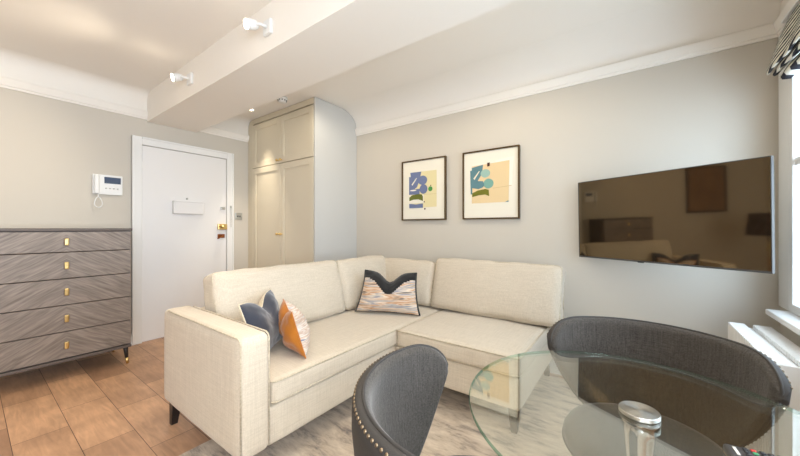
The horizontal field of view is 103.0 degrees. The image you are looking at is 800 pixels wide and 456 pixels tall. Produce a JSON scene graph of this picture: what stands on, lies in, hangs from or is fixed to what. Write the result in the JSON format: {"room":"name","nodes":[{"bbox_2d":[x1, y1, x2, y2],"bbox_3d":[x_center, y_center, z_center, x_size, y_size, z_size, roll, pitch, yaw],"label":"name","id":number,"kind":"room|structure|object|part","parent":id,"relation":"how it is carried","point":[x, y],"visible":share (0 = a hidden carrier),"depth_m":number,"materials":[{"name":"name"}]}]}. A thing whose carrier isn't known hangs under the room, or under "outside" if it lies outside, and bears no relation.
{"room":"living room","nodes":[
{"label":"living room","id":0,"kind":"room"},
{"bbox_2d":[0,87,249,333],"bbox_3d":[-3.145,-0.110,2.672,0.150,2.560,5.010,0,0,36],"label":"wall","id":1,"kind":"structure","parent":0,"point":[51,150],"depth_m":2.84,"materials":[{"name":"beige paint"}]},
{"bbox_2d":[0,48,149,119],"bbox_3d":[-3.545,-1.258,1.912,0.118,0.285,3.310,0,0,36],"label":"trim","id":2,"kind":"structure","parent":1,"relation":"attached to","point":[20,72],"depth_m":2.81,"materials":[{"name":"white paint"}]},
{"bbox_2d":[92,174,122,207],"bbox_3d":[-2.766,-0.345,3.014,0.058,0.314,0.215,0,0,36],"label":"phone","id":3,"kind":"object","parent":1,"relation":"attached to","point":[101,184],"visible":1,"depth_m":3.00,"materials":[{"name":"white plastic"}]},
{"bbox_2d":[132,135,233,345],"bbox_3d":[-2.376,0.121,3.572,0.030,2.098,1.000,0,0,36],"label":"trim","id":4,"kind":"structure","parent":1,"relation":"attached to","point":[137,141],"depth_m":3.22,"materials":[{"name":"white paint"}]},
{"bbox_2d":[142,145,226,341],"bbox_3d":[-2.373,0.160,3.563,0.116,2.008,0.842,0,0,36],"label":"door","id":5,"kind":"structure","parent":1,"relation":"in","point":[184,226],"depth_m":3.49,"materials":[{"name":"white paint"}]},
{"bbox_3d":[-2.160,0.103,3.839,0.058,0.058,0.104,0,0,36],"label":"handle","id":6,"kind":"part","parent":5,"relation":"part of","materials":[{"name":"gold metal"}]},
{"bbox_2d":[199,115,251,141],"bbox_3d":[-2.117,-1.258,3.870,0.118,0.285,0.598,0,0,36],"label":"trim","id":7,"kind":"structure","parent":1,"relation":"attached to","point":[236,127],"depth_m":3.96,"materials":[{"name":"white paint"}]},
{"bbox_2d":[235,213,241,219],"bbox_3d":[-2.046,-0.149,4.037,0.016,0.085,0.090,0,0,36],"label":"light switch","id":8,"kind":"object","parent":1,"relation":"attached to","point":[238,216],"visible":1,"depth_m":4.03,"materials":[{"name":"silver metal"}]},
{"bbox_2d":[0,337,563,455],"bbox_3d":[-1.109,1.220,1.186,5.190,0.100,5.310,0,0,36],"label":"floor","id":9,"kind":"structure","parent":0,"point":[101,404],"depth_m":2.05,"materials":[{"name":"brown wood"}]},
{"bbox_2d":[0,228,131,376],"bbox_3d":[-2.757,0.587,2.585,0.528,1.169,0.795,0,0,36],"label":"dresser","id":10,"kind":"object","parent":9,"relation":"on","point":[65,293],"visible":1,"depth_m":2.43,"materials":[{"name":"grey wood"}]},
{"bbox_3d":[-2.571,0.897,2.449,0.020,0.198,0.779,0,0,36],"label":"drawer","id":11,"kind":"part","parent":10,"relation":"part of","materials":[{"name":"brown wood"}]},
{"bbox_3d":[-2.571,0.693,2.449,0.020,0.198,0.779,0,0,36],"label":"drawer","id":12,"kind":"part","parent":10,"relation":"part of","materials":[{"name":"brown wood"}]},
{"bbox_3d":[-2.571,0.490,2.449,0.020,0.196,0.779,0,0,36],"label":"drawer","id":13,"kind":"part","parent":10,"relation":"part of","materials":[{"name":"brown wood"}]},
{"bbox_3d":[-2.571,0.287,2.449,0.020,0.197,0.779,0,0,36],"label":"drawer","id":14,"kind":"part","parent":10,"relation":"part of","materials":[{"name":"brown wood"}]},
{"bbox_3d":[-2.571,0.106,2.449,0.020,0.153,0.779,0,0,36],"label":"drawer","id":15,"kind":"part","parent":10,"relation":"part of","materials":[{"name":"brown wood"}]},
{"bbox_3d":[-2.574,1.017,2.451,0.032,0.022,0.787,0,0,36],"label":"rail","id":16,"kind":"part","parent":10,"relation":"part of","materials":[{"name":"grey wood"}]},
{"bbox_3d":[-2.379,1.062,2.753,0.039,0.118,0.040,0,0,36],"label":"leg","id":17,"kind":"part","parent":10,"relation":"part of","materials":[{"name":"black wood"}]},
{"bbox_2d":[248,97,356,267],"bbox_3d":[-1.263,-0.106,3.985,1.338,2.553,0.666,0,0,36],"label":"wardrobe","id":18,"kind":"object","parent":9,"relation":"on","point":[302,156],"visible":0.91,"depth_m":3.65,"materials":[{"name":"grey paint"}]},
{"bbox_3d":[-1.638,-1.034,3.904,0.594,0.544,0.022,0,0,36],"label":"door","id":19,"kind":"part","parent":18,"relation":"part of","materials":[{"name":"beige paint"}]},
{"bbox_3d":[-1.638,0.155,3.904,0.594,1.819,0.022,0,0,36],"label":"door","id":20,"kind":"part","parent":18,"relation":"part of","materials":[{"name":"beige paint"}]},
{"bbox_3d":[-1.436,-0.106,3.765,1.318,2.553,0.030,0,0,36],"label":"frame","id":21,"kind":"part","parent":18,"relation":"part of","materials":[{"name":"beige paint"}]},
{"bbox_3d":[-1.154,-1.034,3.552,0.595,0.544,0.022,0,0,36],"label":"door","id":22,"kind":"part","parent":18,"relation":"part of","materials":[{"name":"beige paint"}]},
{"bbox_3d":[-1.154,0.155,3.552,0.595,1.819,0.022,0,0,36],"label":"door","id":23,"kind":"part","parent":18,"relation":"part of","materials":[{"name":"beige paint"}]},
{"bbox_3d":[-0.719,-0.106,3.612,0.020,2.553,0.628,0,0,36],"label":"panel","id":24,"kind":"part","parent":18,"relation":"part of","materials":[{"name":"grey paint"}]},
{"bbox_2d":[179,374,582,455],"bbox_3d":[-0.049,1.165,1.162,2.290,0.008,3.620,0,0,36],"label":"rug","id":25,"kind":"object","parent":9,"relation":"on","point":[484,429],"visible":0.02,"depth_m":1.82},
{"bbox_2d":[164,255,565,455],"bbox_3d":[-0.061,0.718,2.183,1.878,0.905,2.072,0,0,36],"label":"sofa","id":26,"kind":"object","parent":25,"relation":"on","point":[222,373],"visible":0.77,"depth_m":1.94,"materials":[{"name":"fabric"}]},
{"bbox_3d":[-1.343,1.095,1.908,0.052,0.150,0.052,0,0,36],"label":"leg","id":27,"kind":"part","parent":26,"relation":"part of","materials":[{"name":"black wood"}]},
{"bbox_3d":[-1.013,0.757,1.695,0.914,0.558,0.154,0,0,36],"label":"arm","id":28,"kind":"part","parent":26,"relation":"part of","materials":[{"name":"fabric"}]},
{"bbox_2d":[238,288,282,348],"bbox_3d":[-0.789,0.551,1.861,0.164,0.313,0.447,0,0,-2],"label":"cushion","id":29,"kind":"object","parent":26,"relation":"on","point":[264,315],"visible":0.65,"depth_m":1.78,"materials":[{"name":"fabric"}]},
{"bbox_2d":[203,260,344,321],"bbox_3d":[-0.834,0.498,2.311,0.291,0.465,1.022,0,0,36],"label":"cushion","id":30,"kind":"object","parent":26,"relation":"on","point":[317,289],"depth_m":2.24,"materials":[{"name":"fabric"}]},
{"bbox_2d":[278,299,309,358],"bbox_3d":[-0.619,0.577,1.865,0.173,0.262,0.367,0,0,-27],"label":"cushion","id":31,"kind":"object","parent":26,"relation":"on","point":[294,329],"visible":0.99,"depth_m":1.73,"materials":[{"name":"orange fabric"}]},
{"bbox_2d":[270,305,441,401],"bbox_3d":[-0.388,0.774,2.434,0.807,0.154,1.789,0,0,36],"label":"seat cushion","id":32,"kind":"object","parent":26,"relation":"on","point":[343,342],"depth_m":1.94,"materials":[{"name":"fabric"}]},
{"bbox_2d":[336,255,385,309],"bbox_3d":[-0.350,0.500,2.976,0.293,0.467,0.659,0,0,36],"label":"cushion","id":33,"kind":"object","parent":26,"relation":"on","point":[351,271],"depth_m":2.77,"materials":[{"name":"fabric"}]},
{"bbox_2d":[355,269,419,315],"bbox_3d":[-0.099,0.530,2.630,0.535,0.354,0.197,0,0,3],"label":"striped cushion","id":34,"kind":"object","parent":26,"relation":"on","point":[399,295],"visible":1,"depth_m":2.57,"materials":[{"name":"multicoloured fabric"}]},
{"bbox_2d":[385,258,435,306],"bbox_3d":[0.056,0.515,3.091,0.676,0.430,0.280,0,0,36],"label":"cushion","id":35,"kind":"object","parent":26,"relation":"on","point":[394,267],"depth_m":2.91,"materials":[{"name":"fabric"}]},
{"bbox_2d":[397,309,550,375],"bbox_3d":[0.558,0.774,2.330,0.870,0.154,0.841,0,0,36],"label":"seat cushion","id":36,"kind":"object","parent":26,"relation":"on","point":[469,341],"depth_m":2.08,"materials":[{"name":"fabric"}]},
{"bbox_2d":[432,258,565,325],"bbox_3d":[0.748,0.498,2.584,1.044,0.465,0.290,0,0,36],"label":"cushion","id":37,"kind":"object","parent":26,"relation":"on","point":[515,293],"depth_m":2.45,"materials":[{"name":"fabric"}]},
{"bbox_3d":[0.652,1.090,1.827,0.052,0.141,0.052,0,0,36],"label":"leg","id":38,"kind":"part","parent":26,"relation":"part of","materials":[{"name":"black wood"}]},
{"bbox_3d":[1.147,1.090,2.505,0.052,0.141,0.052,0,0,36],"label":"leg","id":39,"kind":"part","parent":26,"relation":"part of","materials":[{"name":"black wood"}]},
{"bbox_2d":[352,344,471,455],"bbox_3d":[0.162,0.769,0.771,0.550,0.786,0.658,0,0,2],"label":"dining chair","id":40,"kind":"object","parent":25,"relation":"on","point":[395,400],"visible":1,"depth_m":0.94,"materials":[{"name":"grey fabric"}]},
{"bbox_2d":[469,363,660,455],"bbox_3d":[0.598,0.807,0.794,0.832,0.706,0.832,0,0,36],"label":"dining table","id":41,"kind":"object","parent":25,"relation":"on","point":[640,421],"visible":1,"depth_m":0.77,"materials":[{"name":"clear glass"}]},
{"bbox_2d":[723,444,774,455],"bbox_3d":[0.731,0.453,0.598,0.170,0.024,0.046,0,0,29],"label":"remote control","id":42,"kind":"object","parent":41,"relation":"on","point":[729,450],"visible":1,"depth_m":0.63,"materials":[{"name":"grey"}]},
{"bbox_2d":[547,316,792,455],"bbox_3d":[0.841,0.769,1.093,0.658,0.786,0.550,0,0,42],"label":"dining chair","id":43,"kind":"object","parent":25,"relation":"on","point":[709,392],"visible":0.92,"depth_m":1.16,"materials":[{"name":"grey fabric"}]},
{"bbox_3d":[0.819,0.739,1.070,0.480,0.087,0.480,0,0,42],"label":"seat","id":44,"kind":"part","parent":43,"relation":"part of","materials":[{"name":"grey fabric"}]},
{"bbox_2d":[728,322,799,455],"bbox_3d":[1.753,0.850,1.438,0.262,0.640,0.720,0,0,36],"label":"radiator","id":45,"kind":"object","parent":9,"relation":"on","point":[783,439],"visible":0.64,"depth_m":1.28,"materials":[{"name":"white metal"}]},
{"bbox_3d":[1.769,0.800,1.458,0.070,0.540,0.662,0,0,36],"label":"panel","id":46,"kind":"part","parent":45,"relation":"part of","materials":[{"name":"white metal"}]},
{"bbox_2d":[0,0,666,121],"bbox_3d":[-1.109,-1.440,1.186,5.190,0.100,5.310,0,0,36],"label":"ceiling","id":47,"kind":"structure","parent":0,"point":[139,43],"depth_m":2.31,"materials":[{"name":"white paint"}]},
{"bbox_2d":[277,96,287,103],"bbox_3d":[-1.258,-1.363,3.400,0.116,0.051,0.116,0,0,36],"label":"smoke detector","id":48,"kind":"object","parent":47,"relation":"attached to","point":[282,100],"visible":0.9,"depth_m":3.37,"materials":[{"name":"white plastic"}]},
{"bbox_2d":[147,0,515,131],"bbox_3d":[-0.560,-1.242,2.065,4.740,0.295,0.456,0,0,36],"label":"ceiling beam","id":49,"kind":"structure","parent":47,"relation":"attached to","point":[311,42],"depth_m":2.03,"materials":[{"name":"white paint"}]},
{"bbox_2d":[170,72,192,85],"bbox_3d":[-1.788,-1.230,2.609,0.167,0.090,0.081,0,0,-21],"label":"spotlight","id":50,"kind":"object","parent":49,"relation":"attached to","point":[175,77],"visible":1,"depth_m":2.60,"materials":[{"name":"white plastic"}]},
{"bbox_3d":[-1.736,-1.230,2.627,0.080,0.090,0.022,0,0,36],"label":"mounting plate","id":51,"kind":"part","parent":50,"relation":"part of","materials":[{"name":"white plastic"}]},
{"bbox_2d":[243,18,272,36],"bbox_3d":[-0.864,-1.230,1.935,0.167,0.090,0.081,0,0,-21],"label":"spotlight","id":52,"kind":"object","parent":49,"relation":"attached to","point":[248,23],"visible":1,"depth_m":1.92,"materials":[{"name":"white plastic"}]},
{"bbox_3d":[-0.849,-1.232,1.929,0.077,0.021,0.031,0,0,-15],"label":"arm","id":53,"kind":"part","parent":52,"relation":"part of","materials":[{"name":"white plastic"}]},
{"bbox_3d":[-0.811,-1.230,1.952,0.080,0.090,0.022,0,0,36],"label":"mounting plate","id":54,"kind":"part","parent":52,"relation":"part of","materials":[{"name":"white plastic"}]},
{"bbox_2d":[352,38,779,357],"bbox_3d":[0.412,-0.110,3.271,5.190,2.560,0.150,0,0,36],"label":"wall","id":55,"kind":"structure","parent":0,"point":[721,106],"depth_m":2.39,"materials":[{"name":"beige paint"}]},
{"bbox_2d":[402,156,446,220],"bbox_3d":[0.239,-0.395,3.280,0.530,0.630,0.030,0,0,36],"label":"framed print","id":56,"kind":"object","parent":55,"relation":"attached to","point":[424,181],"visible":1,"depth_m":3.26,"materials":[{"name":"multicoloured paper"}]},
{"bbox_2d":[462,144,519,219],"bbox_3d":[0.810,-0.395,2.864,0.523,0.630,0.030,0,0,36],"label":"framed print","id":57,"kind":"object","parent":55,"relation":"attached to","point":[490,177],"visible":1,"depth_m":2.85,"materials":[{"name":"multicoloured paper"}]},
{"bbox_2d":[550,358,561,375],"bbox_3d":[0.843,1.111,2.852,3.399,0.118,0.018,0,0,36],"label":"baseboard","id":58,"kind":"structure","parent":55,"relation":"attached to","point":[553,369],"depth_m":2.56,"materials":[{"name":"white paint"}]},
{"bbox_2d":[340,0,781,135],"bbox_3d":[0.770,-1.258,2.751,3.399,0.285,0.288,0,0,36],"label":"trim","id":59,"kind":"structure","parent":55,"relation":"attached to","point":[669,31],"depth_m":2.37,"materials":[{"name":"white paint"}]},
{"bbox_2d":[780,306,799,346],"bbox_3d":[0.866,-0.110,-0.255,0.300,2.560,5.010,0,0,36],"label":"wall","id":60,"kind":"structure","parent":0,"point":[789,334],"depth_m":1.75,"materials":[{"name":"beige paint"}]},
{"bbox_2d":[765,309,799,335],"bbox_3d":[1.694,0.465,0.965,0.400,0.030,1.715,0,0,36],"label":"window sill","id":61,"kind":"structure","parent":60,"relation":"attached to","point":[790,320],"depth_m":1.60,"materials":[{"name":"white paint"}]},
{"bbox_2d":[766,0,799,79],"bbox_3d":[1.545,-0.955,1.039,0.097,0.319,1.700,0,0,36],"label":"blind","id":62,"kind":"object","parent":60,"relation":"attached to","point":[787,48],"visible":1,"depth_m":1.58,"materials":[{"name":"fabric"}]},
{"bbox_2d":[778,34,788,310],"bbox_3d":[2.156,-0.330,1.779,0.014,1.560,0.155,0,0,36],"label":"trim","id":63,"kind":"structure","parent":60,"relation":"attached to","point":[783,85],"depth_m":1.78,"materials":[{"name":"white paint"}]},
{"bbox_2d":[773,0,795,36],"bbox_3d":[1.840,-1.258,1.375,0.068,0.285,1.230,0,0,36],"label":"trim","id":64,"kind":"structure","parent":60,"relation":"attached to","point":[786,5],"depth_m":1.78,"materials":[{"name":"white paint"}]},
{"bbox_2d":[789,52,799,315],"bbox_3d":[1.631,-0.310,1.026,0.054,1.520,1.680,0,0,36],"label":"window","id":65,"kind":"structure","parent":60,"relation":"in","point":[794,82],"depth_m":1.68,"materials":[{"name":"white paint"}]},
{"bbox_3d":[1.697,-0.055,2.035,0.204,0.220,0.332,0,0,36],"label":"bracket","id":66,"kind":"object","parent":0,"visible":0},
{"bbox_2d":[578,156,774,273],"bbox_3d":[1.579,-0.061,1.962,0.078,0.564,0.986,0,0,-25],"label":"television","id":67,"kind":"object","parent":66,"relation":"attached to","point":[721,215],"visible":1,"depth_m":1.79,"materials":[{"name":"grey glass"}]}
]}

